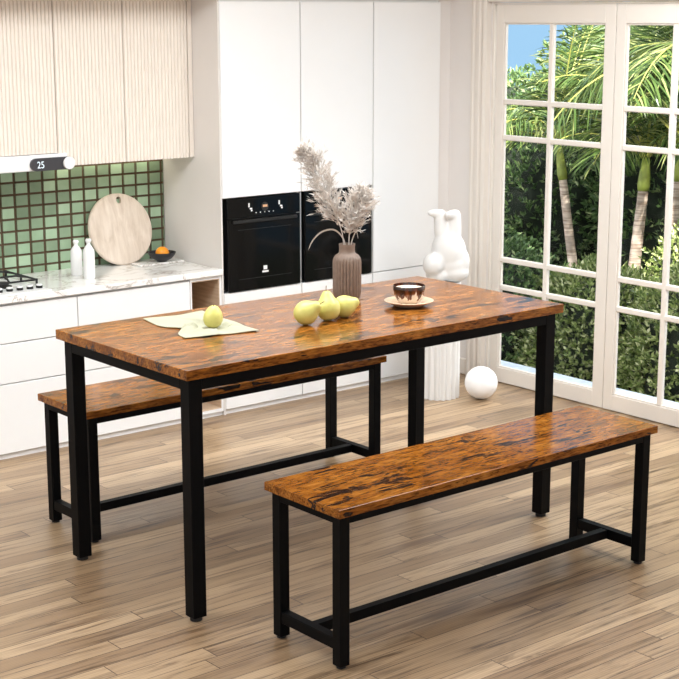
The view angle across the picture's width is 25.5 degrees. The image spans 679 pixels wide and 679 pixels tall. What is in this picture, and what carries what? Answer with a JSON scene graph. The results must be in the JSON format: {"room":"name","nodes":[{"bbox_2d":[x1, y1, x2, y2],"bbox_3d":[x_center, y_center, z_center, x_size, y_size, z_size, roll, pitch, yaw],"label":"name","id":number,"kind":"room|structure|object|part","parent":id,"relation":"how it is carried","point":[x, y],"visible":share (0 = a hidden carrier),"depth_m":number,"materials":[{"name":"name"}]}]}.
{"room":"dining room","nodes":[
{"label":"dining room","id":0,"kind":"room"},
{"bbox_2d":[162,159,164,239],"bbox_3d":[-3.645,-0.342,4.462,10.030,2.200,0.200,-10,16,-39],"label":"wall","id":1,"kind":"structure","parent":0,"point":[162,159],"depth_m":6.68,"materials":[{"name":"paint"}]},
{"bbox_2d":[0,0,56,156],"bbox_3d":[-1.370,-1.037,5.923,0.424,0.608,0.248,-10,16,-39],"label":"upper cabinet","id":2,"kind":"object","parent":1,"relation":"attached to","point":[27,88],"visible":1,"depth_m":5.88,"materials":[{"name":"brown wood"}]},
{"bbox_2d":[0,153,74,173],"bbox_3d":[-1.438,-0.690,5.919,0.742,0.064,0.281,-10,16,-39],"label":"range hood","id":3,"kind":"object","parent":1,"relation":"attached to","point":[50,161],"visible":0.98,"depth_m":5.95,"materials":[{"name":"white paint"}]},
{"bbox_3d":[-1.149,-0.701,5.999,0.190,0.051,0.012,-10,16,-39],"label":"control panel","id":4,"kind":"part","parent":3,"relation":"part of","materials":[{"name":"black plastic"}]},
{"bbox_3d":[-1.086,-0.709,6.035,0.050,0.050,0.012,-10,16,-39],"label":"knob","id":5,"kind":"part","parent":3,"relation":"part of","materials":[{"name":"white paint"}]},
{"bbox_2d":[0,159,164,276],"bbox_3d":[-1.724,-0.444,5.925,2.441,0.577,0.010,-10,16,-39],"label":"backsplash","id":6,"kind":"structure","parent":1,"relation":"attached to","point":[42,213],"depth_m":6.37,"materials":[{"name":"green tile"}]},
{"bbox_2d":[51,0,125,164],"bbox_3d":[-1.084,-1.058,6.161,0.317,0.668,0.248,-10,16,-39],"label":"upper cabinet","id":7,"kind":"object","parent":1,"relation":"attached to","point":[86,34],"visible":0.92,"depth_m":6.06,"materials":[{"name":"brown wood"}]},
{"bbox_2d":[121,0,193,161],"bbox_3d":[-0.831,-1.102,6.365,0.336,0.668,0.248,-10,16,-39],"label":"upper cabinet","id":8,"kind":"object","parent":1,"relation":"attached to","point":[156,34],"visible":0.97,"depth_m":6.27,"materials":[{"name":"brown wood"}]},
{"bbox_3d":[-0.638,-1.105,6.378,0.021,0.657,0.020,-10,16,-39],"label":"panel","id":9,"kind":"part","parent":8,"relation":"part of","materials":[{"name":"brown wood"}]},
{"bbox_2d":[0,373,678,678],"bbox_3d":[-0.573,1.564,1.073,10.030,0.100,9.840,-10,16,-39],"label":"floor","id":10,"kind":"structure","parent":0,"point":[590,611],"depth_m":4.75,"materials":[{"name":"brown wood"}]},
{"bbox_2d":[0,295,77,459],"bbox_3d":[-1.466,0.137,5.972,0.739,0.619,0.434,-10,16,-39],"label":"base cabinet","id":11,"kind":"object","parent":10,"relation":"on","point":[32,359],"visible":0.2,"depth_m":5.90,"materials":[{"name":"white paint"}]},
{"bbox_3d":[-1.333,0.102,5.800,0.736,0.156,0.018,-10,16,-39],"label":"drawer","id":12,"kind":"part","parent":11,"relation":"part of","materials":[{"name":"white paint"}]},
{"bbox_3d":[-1.333,0.316,5.846,0.736,0.276,0.018,-10,16,-39],"label":"drawer","id":13,"kind":"part","parent":11,"relation":"part of","materials":[{"name":"white paint"}]},
{"bbox_3d":[-1.333,-0.050,5.767,0.736,0.147,0.018,-10,16,-39],"label":"drawer","id":14,"kind":"part","parent":11,"relation":"part of","materials":[{"name":"white paint"}]},
{"bbox_2d":[0,259,222,304],"bbox_3d":[-1.192,-0.225,6.117,1.440,0.024,0.446,-10,16,-39],"label":"countertop","id":15,"kind":"structure","parent":11,"relation":"on","point":[111,276],"depth_m":6.20,"materials":[{"name":"white stone"}]},
{"bbox_2d":[0,270,50,296],"bbox_3d":[-1.469,-0.207,5.863,0.572,0.049,0.375,-10,16,-39],"label":"gas hob","id":16,"kind":"object","parent":15,"relation":"in","point":[9,286],"visible":1,"depth_m":5.92,"materials":[{"name":"white metal"}]},
{"bbox_3d":[-1.335,-0.216,5.945,0.076,0.020,0.076,-10,16,-39],"label":"burner","id":17,"kind":"part","parent":16,"relation":"part of","materials":[{"name":"metal"}]},
{"bbox_2d":[70,240,82,275],"bbox_3d":[-1.095,-0.341,6.250,0.048,0.146,0.048,-10,16,-39],"label":"bottle","id":18,"kind":"object","parent":15,"relation":"on","point":[75,252],"visible":1,"depth_m":6.23,"materials":[{"name":"white ceramic"}]},
{"bbox_2d":[83,238,94,278],"bbox_3d":[-1.028,-0.332,6.163,0.048,0.165,0.048,-10,16,-39],"label":"bottle","id":19,"kind":"object","parent":15,"relation":"on","point":[88,251],"visible":1,"depth_m":6.15,"materials":[{"name":"white ceramic"}]},
{"bbox_2d":[88,193,151,264],"bbox_3d":[-0.951,-0.478,6.516,0.313,0.306,0.091,-10,16,-39],"label":"round board","id":20,"kind":"object","parent":15,"relation":"on","point":[120,233],"visible":0.99,"depth_m":6.50,"materials":[{"name":"brown wood"}]},
{"bbox_2d":[131,258,183,266],"bbox_3d":[-0.793,-0.336,6.550,0.225,0.008,0.080,-10,16,-39],"label":"marble tray","id":21,"kind":"object","parent":15,"relation":"on","point":[172,260],"visible":1,"depth_m":6.53,"materials":[{"name":"white stone"}]},
{"bbox_2d":[148,250,175,261],"bbox_3d":[-0.774,-0.362,6.554,0.122,0.041,0.122,-10,16,-39],"label":"bowl","id":22,"kind":"object","parent":21,"relation":"on","point":[159,257],"visible":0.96,"depth_m":6.52,"materials":[{"name":"black ceramic"}]},
{"bbox_2d":[156,246,168,253],"bbox_3d":[-0.772,-0.379,6.552,0.059,0.056,0.059,-10,16,-39],"label":"orange","id":23,"kind":"object","parent":22,"relation":"in","point":[161,250],"visible":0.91,"depth_m":6.53,"materials":[{"name":"orange food"}]},
{"bbox_2d":[75,280,189,439],"bbox_3d":[-0.973,0.051,6.370,0.537,0.619,0.434,-10,16,-39],"label":"base cabinet","id":24,"kind":"object","parent":10,"relation":"on","point":[154,299],"visible":0.18,"depth_m":6.17,"materials":[{"name":"white paint"}]},
{"bbox_3d":[-0.841,0.015,6.198,0.534,0.156,0.018,-10,16,-39],"label":"drawer","id":25,"kind":"part","parent":24,"relation":"part of","materials":[{"name":"white paint"}]},
{"bbox_3d":[-0.841,-0.137,6.165,0.534,0.147,0.018,-10,16,-39],"label":"drawer","id":26,"kind":"part","parent":24,"relation":"part of","materials":[{"name":"white paint"}]},
{"bbox_3d":[-0.840,0.230,6.244,0.534,0.276,0.018,-10,16,-39],"label":"drawer","id":27,"kind":"part","parent":24,"relation":"part of","materials":[{"name":"white paint"}]},
{"bbox_2d":[187,275,223,418],"bbox_3d":[-0.703,0.003,6.589,0.160,0.619,0.432,-10,16,-39],"label":"base cabinet","id":28,"kind":"object","parent":10,"relation":"on","point":[207,291],"visible":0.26,"depth_m":6.50,"materials":[{"name":"white paint"}]},
{"bbox_2d":[38,355,386,542],"bbox_3d":[-0.422,0.343,5.408,1.288,0.453,0.324,-10,16,-39],"label":"bench","id":29,"kind":"object","parent":10,"relation":"on","point":[112,400],"visible":0.68,"depth_m":5.18,"materials":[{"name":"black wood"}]},
{"bbox_3d":[-0.977,0.413,5.127,0.034,0.422,0.034,-10,16,-39],"label":"leg","id":30,"kind":"part","parent":29,"relation":"part of","materials":[{"name":"black metal"}]},
{"bbox_3d":[-0.811,0.456,4.931,0.034,0.422,0.034,-10,16,-39],"label":"leg","id":31,"kind":"part","parent":29,"relation":"part of","materials":[{"name":"black metal"}]},
{"bbox_3d":[-0.422,0.134,5.363,1.288,0.024,0.324,-10,16,-39],"label":"seat","id":32,"kind":"part","parent":29,"relation":"part of","materials":[{"name":"brown wood"}]},
{"bbox_3d":[-0.033,0.248,5.890,0.034,0.422,0.034,-10,16,-39],"label":"leg","id":33,"kind":"part","parent":29,"relation":"part of","materials":[{"name":"black metal"}]},
{"bbox_3d":[0.133,0.290,5.693,0.034,0.422,0.034,-10,16,-39],"label":"leg","id":34,"kind":"part","parent":29,"relation":"part of","materials":[{"name":"black metal"}]},
{"bbox_2d":[163,0,301,414],"bbox_3d":[-0.472,-0.601,6.653,0.436,1.772,0.434,-10,16,-39],"label":"tall cabinet","id":35,"kind":"object","parent":10,"relation":"on","point":[246,53],"visible":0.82,"depth_m":6.40,"materials":[{"name":"white paint"}]},
{"bbox_3d":[-0.637,-0.572,6.520,0.008,1.772,0.434,-10,16,-39],"label":"panel","id":36,"kind":"part","parent":35,"relation":"part of","materials":[{"name":"white wood"}]},
{"bbox_3d":[-0.338,-1.022,6.400,0.420,0.816,0.018,-10,16,-39],"label":"door","id":37,"kind":"part","parent":35,"relation":"part of","materials":[{"name":"white paint"}]},
{"bbox_2d":[222,193,299,292],"bbox_3d":[-0.445,-0.453,6.665,0.387,0.401,0.402,-10,16,-39],"label":"oven","id":38,"kind":"object","parent":35,"relation":"on","point":[261,233],"visible":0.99,"depth_m":6.51,"materials":[{"name":"black glass"}]},
{"bbox_3d":[-0.327,-0.578,6.492,0.387,0.083,0.011,-10,16,-39],"label":"control panel","id":39,"kind":"part","parent":38,"relation":"part of","materials":[{"name":"black glass"}]},
{"bbox_3d":[-0.320,-0.519,6.497,0.347,0.014,0.010,-10,16,-39],"label":"handle","id":40,"kind":"part","parent":38,"relation":"part of","materials":[{"name":"black metal"}]},
{"bbox_3d":[-0.337,-0.201,6.577,0.420,0.046,0.018,-10,16,-39],"label":"filler panel","id":41,"kind":"part","parent":35,"relation":"part of","materials":[{"name":"white paint"}]},
{"bbox_3d":[-0.337,0.050,6.632,0.420,0.462,0.018,-10,16,-39],"label":"door","id":42,"kind":"part","parent":35,"relation":"part of","materials":[{"name":"white paint"}]},
{"bbox_2d":[56,276,563,621],"bbox_3d":[-0.062,0.291,4.946,1.526,0.750,0.727,-10,16,-39],"label":"dining table","id":43,"kind":"object","parent":10,"relation":"on","point":[281,345],"visible":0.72,"depth_m":4.68,"materials":[{"name":"brown wood"}]},
{"bbox_3d":[-0.824,0.345,4.741,0.045,0.708,0.045,-10,16,-39],"label":"leg","id":44,"kind":"part","parent":43,"relation":"part of","materials":[{"name":"black metal"}]},
{"bbox_3d":[-0.413,0.450,4.255,0.045,0.708,0.045,-10,16,-39],"label":"leg","id":45,"kind":"part","parent":43,"relation":"part of","materials":[{"name":"black metal"}]},
{"bbox_2d":[143,310,258,337],"bbox_3d":[-0.452,-0.058,4.722,0.241,0.026,0.380,-8,14,-32],"label":"napkin","id":46,"kind":"object","parent":43,"relation":"on","point":[192,325],"visible":0.87,"depth_m":4.68,"materials":[{"name":"fabric"}]},
{"bbox_2d":[203,304,222,327],"bbox_3d":[-0.392,-0.072,4.659,0.062,0.073,0.062,-10,16,-39],"label":"pear","id":47,"kind":"object","parent":46,"relation":"on","point":[213,316],"visible":1,"depth_m":4.64,"materials":[{"name":"yellow food"}]},
{"bbox_2d":[293,301,324,324],"bbox_3d":[-0.103,-0.084,4.720,0.080,0.078,0.083,-10,16,-39],"label":"pear","id":48,"kind":"object","parent":43,"relation":"on","point":[305,312],"visible":1,"depth_m":4.69,"materials":[{"name":"yellow food"}]},
{"bbox_2d":[318,286,339,320],"bbox_3d":[-0.036,-0.115,4.787,0.077,0.110,0.077,-10,16,-39],"label":"pear","id":49,"kind":"object","parent":43,"relation":"on","point":[330,309],"visible":0.94,"depth_m":4.76,"materials":[{"name":"yellow food"}]},
{"bbox_2d":[333,242,360,298],"bbox_3d":[0.026,-0.233,5.144,0.098,0.191,0.098,11,17,42],"label":"vase","id":50,"kind":"object","parent":43,"relation":"on","point":[346,264],"visible":0.91,"depth_m":5.11,"materials":[{"name":"beige ceramic"}]},
{"bbox_2d":[291,137,346,244],"bbox_3d":[-0.063,-0.486,5.098,0.205,0.412,0.158,-1,12,-6],"label":"pampas grass","id":51,"kind":"object","parent":50,"relation":"in","point":[306,152],"depth_m":5.07,"materials":[{"name":"beige plant"}]},
{"bbox_3d":[-0.050,-0.462,5.097,0.141,0.364,0.018,-1,12,-3],"label":"stem","id":52,"kind":"part","parent":51,"relation":"part of","materials":[{"name":"beige plant"}]},
{"bbox_2d":[309,229,357,247],"bbox_3d":[-0.022,-0.329,5.108,0.170,0.099,0.026,-1,12,-5],"label":"dried leaf","id":53,"kind":"object","parent":50,"relation":"in","point":[326,229],"visible":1,"depth_m":5.09,"materials":[{"name":"beige plant"}]},
{"bbox_2d":[335,180,380,244],"bbox_3d":[0.059,-0.409,5.084,0.158,0.264,0.156,-4,13,-16],"label":"pampas grass","id":54,"kind":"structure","parent":50,"relation":"in","point":[362,194],"depth_m":5.07,"materials":[{"name":"beige plant"}]},
{"bbox_2d":[336,295,362,316],"bbox_3d":[0.023,-0.108,4.847,0.095,0.072,0.072,-10,16,-39],"label":"pear","id":55,"kind":"object","parent":43,"relation":"on","point":[348,304],"visible":0.79,"depth_m":4.82,"materials":[{"name":"yellow food"}]},
{"bbox_2d":[384,296,433,307],"bbox_3d":[0.233,-0.124,5.038,0.166,0.020,0.166,-10,16,-39],"label":"saucer","id":56,"kind":"object","parent":43,"relation":"on","point":[392,300],"visible":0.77,"depth_m":5.02,"materials":[{"name":"beige ceramic"}]},
{"bbox_2d":[393,282,424,303],"bbox_3d":[0.233,-0.152,5.032,0.108,0.063,0.108,-10,16,-39],"label":"cup","id":57,"kind":"object","parent":56,"relation":"on","point":[404,292],"visible":0.96,"depth_m":5.00,"materials":[{"name":"ceramic"}]},
{"bbox_3d":[0.288,0.150,5.640,0.045,0.708,0.045,-10,16,-39],"label":"leg","id":58,"kind":"part","parent":43,"relation":"part of","materials":[{"name":"black metal"}]},
{"bbox_3d":[0.700,0.254,5.154,0.045,0.708,0.045,-10,16,-39],"label":"leg","id":59,"kind":"part","parent":43,"relation":"part of","materials":[{"name":"black metal"}]},
{"bbox_2d":[297,0,372,398],"bbox_3d":[-0.144,-0.658,6.918,0.419,1.772,0.434,-10,16,-39],"label":"tall cabinet","id":60,"kind":"object","parent":10,"relation":"on","point":[336,36],"visible":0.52,"depth_m":6.66,"materials":[{"name":"white paint"}]},
{"bbox_3d":[-0.012,-0.007,6.894,0.411,0.462,0.018,-10,16,-39],"label":"door","id":61,"kind":"part","parent":60,"relation":"part of","materials":[{"name":"white paint"}]},
{"bbox_2d":[301,186,371,281],"bbox_3d":[-0.123,-0.509,6.925,0.387,0.401,0.402,-10,16,-39],"label":"oven","id":62,"kind":"object","parent":60,"relation":"on","point":[316,260],"visible":0.24,"depth_m":6.74,"materials":[{"name":"black glass"}]},
{"bbox_3d":[0.001,-0.576,6.756,0.347,0.014,0.010,-10,16,-39],"label":"handle","id":63,"kind":"part","parent":62,"relation":"part of","materials":[{"name":"silver metal"}]},
{"bbox_3d":[-0.005,-0.634,6.752,0.387,0.083,0.011,-10,16,-39],"label":"control panel","id":64,"kind":"part","parent":62,"relation":"part of","materials":[{"name":"black glass"}]},
{"bbox_3d":[-0.013,-1.079,6.662,0.411,0.816,0.018,-10,16,-39],"label":"door","id":65,"kind":"part","parent":60,"relation":"part of","materials":[{"name":"white paint"}]},
{"bbox_3d":[-0.012,-0.259,6.840,0.411,0.046,0.018,-10,16,-39],"label":"filler panel","id":66,"kind":"part","parent":60,"relation":"part of","materials":[{"name":"white paint"}]},
{"bbox_2d":[371,0,440,381],"bbox_3d":[0.175,-0.714,7.176,0.412,1.772,0.434,-10,16,-39],"label":"tall cabinet","id":67,"kind":"object","parent":10,"relation":"on","point":[406,33],"visible":0.52,"depth_m":6.96,"materials":[{"name":"white paint"}]},
{"bbox_3d":[0.308,-0.087,7.147,0.408,0.511,0.018,-10,16,-39],"label":"door","id":68,"kind":"part","parent":67,"relation":"part of","materials":[{"name":"white paint"}]},
{"bbox_3d":[0.307,-0.938,6.963,0.408,1.222,0.018,-10,16,-39],"label":"door","id":69,"kind":"part","parent":67,"relation":"part of","materials":[{"name":"white paint"}]},
{"bbox_2d":[424,280,460,400],"bbox_3d":[0.455,-0.002,6.815,0.184,0.530,0.182,-10,16,-39],"label":"plinth","id":70,"kind":"object","parent":10,"relation":"on","point":[442,362],"visible":0.44,"depth_m":6.77,"materials":[{"name":"white paint"}]},
{"bbox_2d":[423,209,468,281],"bbox_3d":[0.471,-0.420,6.718,0.219,0.325,0.149,-3,13,-14],"label":"figure sculpture","id":71,"kind":"object","parent":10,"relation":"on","point":[448,259],"visible":0.97,"depth_m":6.68,"materials":[{"name":"white ceramic"}]},
{"bbox_2d":[264,405,657,668],"bbox_3d":[0.393,0.550,4.448,1.288,0.453,0.324,-10,16,-39],"label":"bench","id":72,"kind":"object","parent":10,"relation":"on","point":[342,494],"visible":1,"depth_m":4.29,"materials":[{"name":"brown wood"}]},
{"bbox_3d":[-0.162,0.620,4.166,0.034,0.422,0.034,-10,16,-39],"label":"leg","id":73,"kind":"part","parent":72,"relation":"part of","materials":[{"name":"black metal"}]},
{"bbox_3d":[0.004,0.663,3.970,0.034,0.422,0.034,-10,16,-39],"label":"leg","id":74,"kind":"part","parent":72,"relation":"part of","materials":[{"name":"black metal"}]},
{"bbox_3d":[0.393,0.341,4.402,1.288,0.024,0.324,-10,16,-39],"label":"seat","id":75,"kind":"part","parent":72,"relation":"part of","materials":[{"name":"brown wood"}]},
{"bbox_3d":[0.782,0.455,4.929,0.034,0.422,0.034,-10,16,-39],"label":"leg","id":76,"kind":"part","parent":72,"relation":"part of","materials":[{"name":"black metal"}]},
{"bbox_3d":[0.948,0.497,4.732,0.034,0.422,0.034,-10,16,-39],"label":"leg","id":77,"kind":"part","parent":72,"relation":"part of","materials":[{"name":"black metal"}]},
{"bbox_2d":[465,366,497,398],"bbox_3d":[0.642,0.195,6.807,0.149,0.149,0.149,-10,16,-39],"label":"ball","id":78,"kind":"object","parent":10,"relation":"on","point":[481,382],"visible":1,"depth_m":6.75,"materials":[{"name":"white"}]},
{"bbox_2d":[448,0,678,366],"bbox_3d":[3.338,-0.220,3.863,0.045,2.200,9.639,-10,16,-39],"label":"wall","id":79,"kind":"structure","parent":0,"point":[461,10],"depth_m":7.06,"materials":[{"name":"paint"}]},
{"bbox_2d":[438,0,450,219],"bbox_3d":[0.360,-0.754,7.335,0.077,1.781,0.415,-10,16,-39],"label":"trim","id":80,"kind":"structure","parent":79,"relation":"attached to","point":[445,18],"depth_m":7.10,"materials":[{"name":"paint"}]},
{"bbox_2d":[460,357,465,374],"bbox_3d":[0.435,0.086,7.475,0.014,0.080,0.558,-10,16,-39],"label":"baseboard","id":81,"kind":"structure","parent":79,"relation":"attached to","point":[462,360],"depth_m":7.27,"materials":[{"name":"paint"}]},
{"bbox_2d":[466,0,491,374],"bbox_3d":[0.642,-0.726,7.026,0.034,1.857,0.115,-10,16,-39],"label":"curtain","id":82,"kind":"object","parent":79,"relation":"attached to","point":[481,9],"depth_m":6.98,"materials":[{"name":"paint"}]},
{"bbox_2d":[488,0,610,1],"bbox_3d":[1.152,-1.457,6.241,0.028,0.096,1.478,-10,16,-39],"label":"trim","id":83,"kind":"structure","parent":79,"relation":"attached to","point":[488,0],"depth_m":6.57,"materials":[{"name":"paint"}]},
{"bbox_2d":[490,4,617,407],"bbox_3d":[0.946,-0.608,6.729,0.028,1.744,0.697,-10,16,-39],"label":"door","id":84,"kind":"structure","parent":79,"relation":"in","point":[553,15],"depth_m":6.67,"materials":[{"name":"paint"}]},
{"bbox_2d":[486,1,678,367],"bbox_3d":[1.180,-0.552,6.460,0.044,1.756,1.459,-10,16,-39],"label":"trim","id":85,"kind":"structure","parent":79,"relation":"attached to","point":[494,4],"depth_m":6.92,"materials":[{"name":"paint"}]},
{"bbox_2d":[603,3,678,427],"bbox_3d":[1.401,-0.492,6.191,0.028,1.744,0.723,-10,16,-39],"label":"door","id":86,"kind":"structure","parent":79,"relation":"in","point":[628,14],"depth_m":6.34,"materials":[{"name":"paint"}]},
{"label":"outside","id":87,"kind":"structure","parent":0,"visible":0},
{"bbox_3d":[3.253,-1.511,17.689,16.549,0.120,25.000,-10,16,-39],"label":"ground","id":88,"kind":"structure","parent":87,"visible":0},
{"bbox_2d":[507,65,541,116],"bbox_3d":[1.124,-1.779,14.442,3.413,1.908,2.930,-10,16,-39],"label":"tree","id":89,"kind":"object","parent":88,"relation":"on","point":[512,73],"visible":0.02,"depth_m":14.23,"materials":[{"name":"green plant"}]},
{"bbox_2d":[501,224,569,363],"bbox_3d":[0.728,-0.179,8.576,1.058,1.132,1.238,-10,16,-39],"label":"shrub","id":90,"kind":"object","parent":88,"relation":"on","point":[515,275],"visible":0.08,"depth_m":8.28,"materials":[{"name":"green plant"}]},
{"bbox_2d":[504,96,599,272],"bbox_3d":[1.749,-1.029,11.350,1.851,1.654,1.992,-10,16,-39],"label":"bush","id":91,"kind":"object","parent":88,"relation":"on","point":[525,169],"visible":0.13,"depth_m":10.77,"materials":[{"name":"green plant"}]},
{"bbox_2d":[511,253,658,389],"bbox_3d":[1.393,0.028,8.121,0.927,0.993,0.935,8,15,33],"label":"shrub","id":92,"kind":"object","parent":88,"relation":"on","point":[574,327],"visible":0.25,"depth_m":7.84,"materials":[{"name":"green plant"}]},
{"bbox_2d":[506,25,666,267],"bbox_3d":[1.595,-1.092,9.987,1.390,2.340,1.466,-10,16,-39],"label":"palm tree","id":93,"kind":"object","parent":88,"relation":"on","point":[531,131],"visible":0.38,"depth_m":9.77,"materials":[{"name":"green plant"}]},
{"bbox_2d":[507,1,671,114],"bbox_3d":[2.825,-1.858,12.970,3.176,2.605,2.727,-10,16,-39],"label":"tree","id":94,"kind":"object","parent":88,"relation":"on","point":[538,60],"visible":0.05,"depth_m":12.67,"materials":[{"name":"green plant"}]},
{"bbox_2d":[540,25,672,71],"bbox_3d":[2.184,-1.299,10.962,1.373,2.314,1.521,-10,16,-39],"label":"palm tree","id":95,"kind":"object","parent":88,"relation":"on","point":[651,26],"visible":0.06,"depth_m":10.84,"materials":[{"name":"green plant"}]},
{"bbox_2d":[536,25,678,242],"bbox_3d":[2.078,-0.980,9.158,1.787,2.454,1.734,-10,16,-39],"label":"palm tree","id":96,"kind":"object","parent":88,"relation":"on","point":[675,212],"visible":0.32,"depth_m":9.10,"materials":[{"name":"green plant"}]},
{"bbox_2d":[540,26,678,275],"bbox_3d":[1.946,-0.916,9.428,1.329,2.214,1.290,-10,16,-39],"label":"palm tree","id":97,"kind":"object","parent":88,"relation":"on","point":[643,138],"visible":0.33,"depth_m":9.34,"materials":[{"name":"green plant"}]},
{"bbox_2d":[543,25,678,139],"bbox_3d":[2.175,-0.994,8.508,2.127,2.754,1.887,-10,16,-39],"label":"palm tree","id":98,"kind":"object","parent":88,"relation":"on","point":[659,55],"visible":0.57,"depth_m":8.29,"materials":[{"name":"green plant"}]},
{"bbox_2d":[568,78,678,271],"bbox_3d":[2.549,-1.043,10.347,1.835,2.152,1.946,-10,16,-39],"label":"bush","id":99,"kind":"object","parent":88,"relation":"on","point":[655,211],"visible":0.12,"depth_m":10.02,"materials":[{"name":"green plant"}]},
{"bbox_2d":[616,259,678,402],"bbox_3d":[1.848,0.079,7.566,0.936,1.088,0.996,-10,16,-39],"label":"shrub","id":100,"kind":"object","parent":88,"relation":"on","point":[642,350],"visible":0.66,"depth_m":7.42,"materials":[{"name":"green plant"}]},
{"bbox_2d":[638,219,678,277],"bbox_3d":[2.131,-0.168,8.457,0.956,1.183,1.029,-10,16,-39],"label":"shrub","id":101,"kind":"object","parent":88,"relation":"on","point":[657,267],"visible":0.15,"depth_m":8.45,"materials":[{"name":"green plant"}]},
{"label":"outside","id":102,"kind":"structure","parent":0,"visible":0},
{"bbox_2d":[501,360,678,407],"bbox_3d":[0.696,0.200,7.599,0.419,0.125,7.500,-10,16,-39],"label":"patio","id":103,"kind":"structure","parent":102,"point":[504,363],"depth_m":7.25,"materials":[{"name":"white stone"}]}
]}

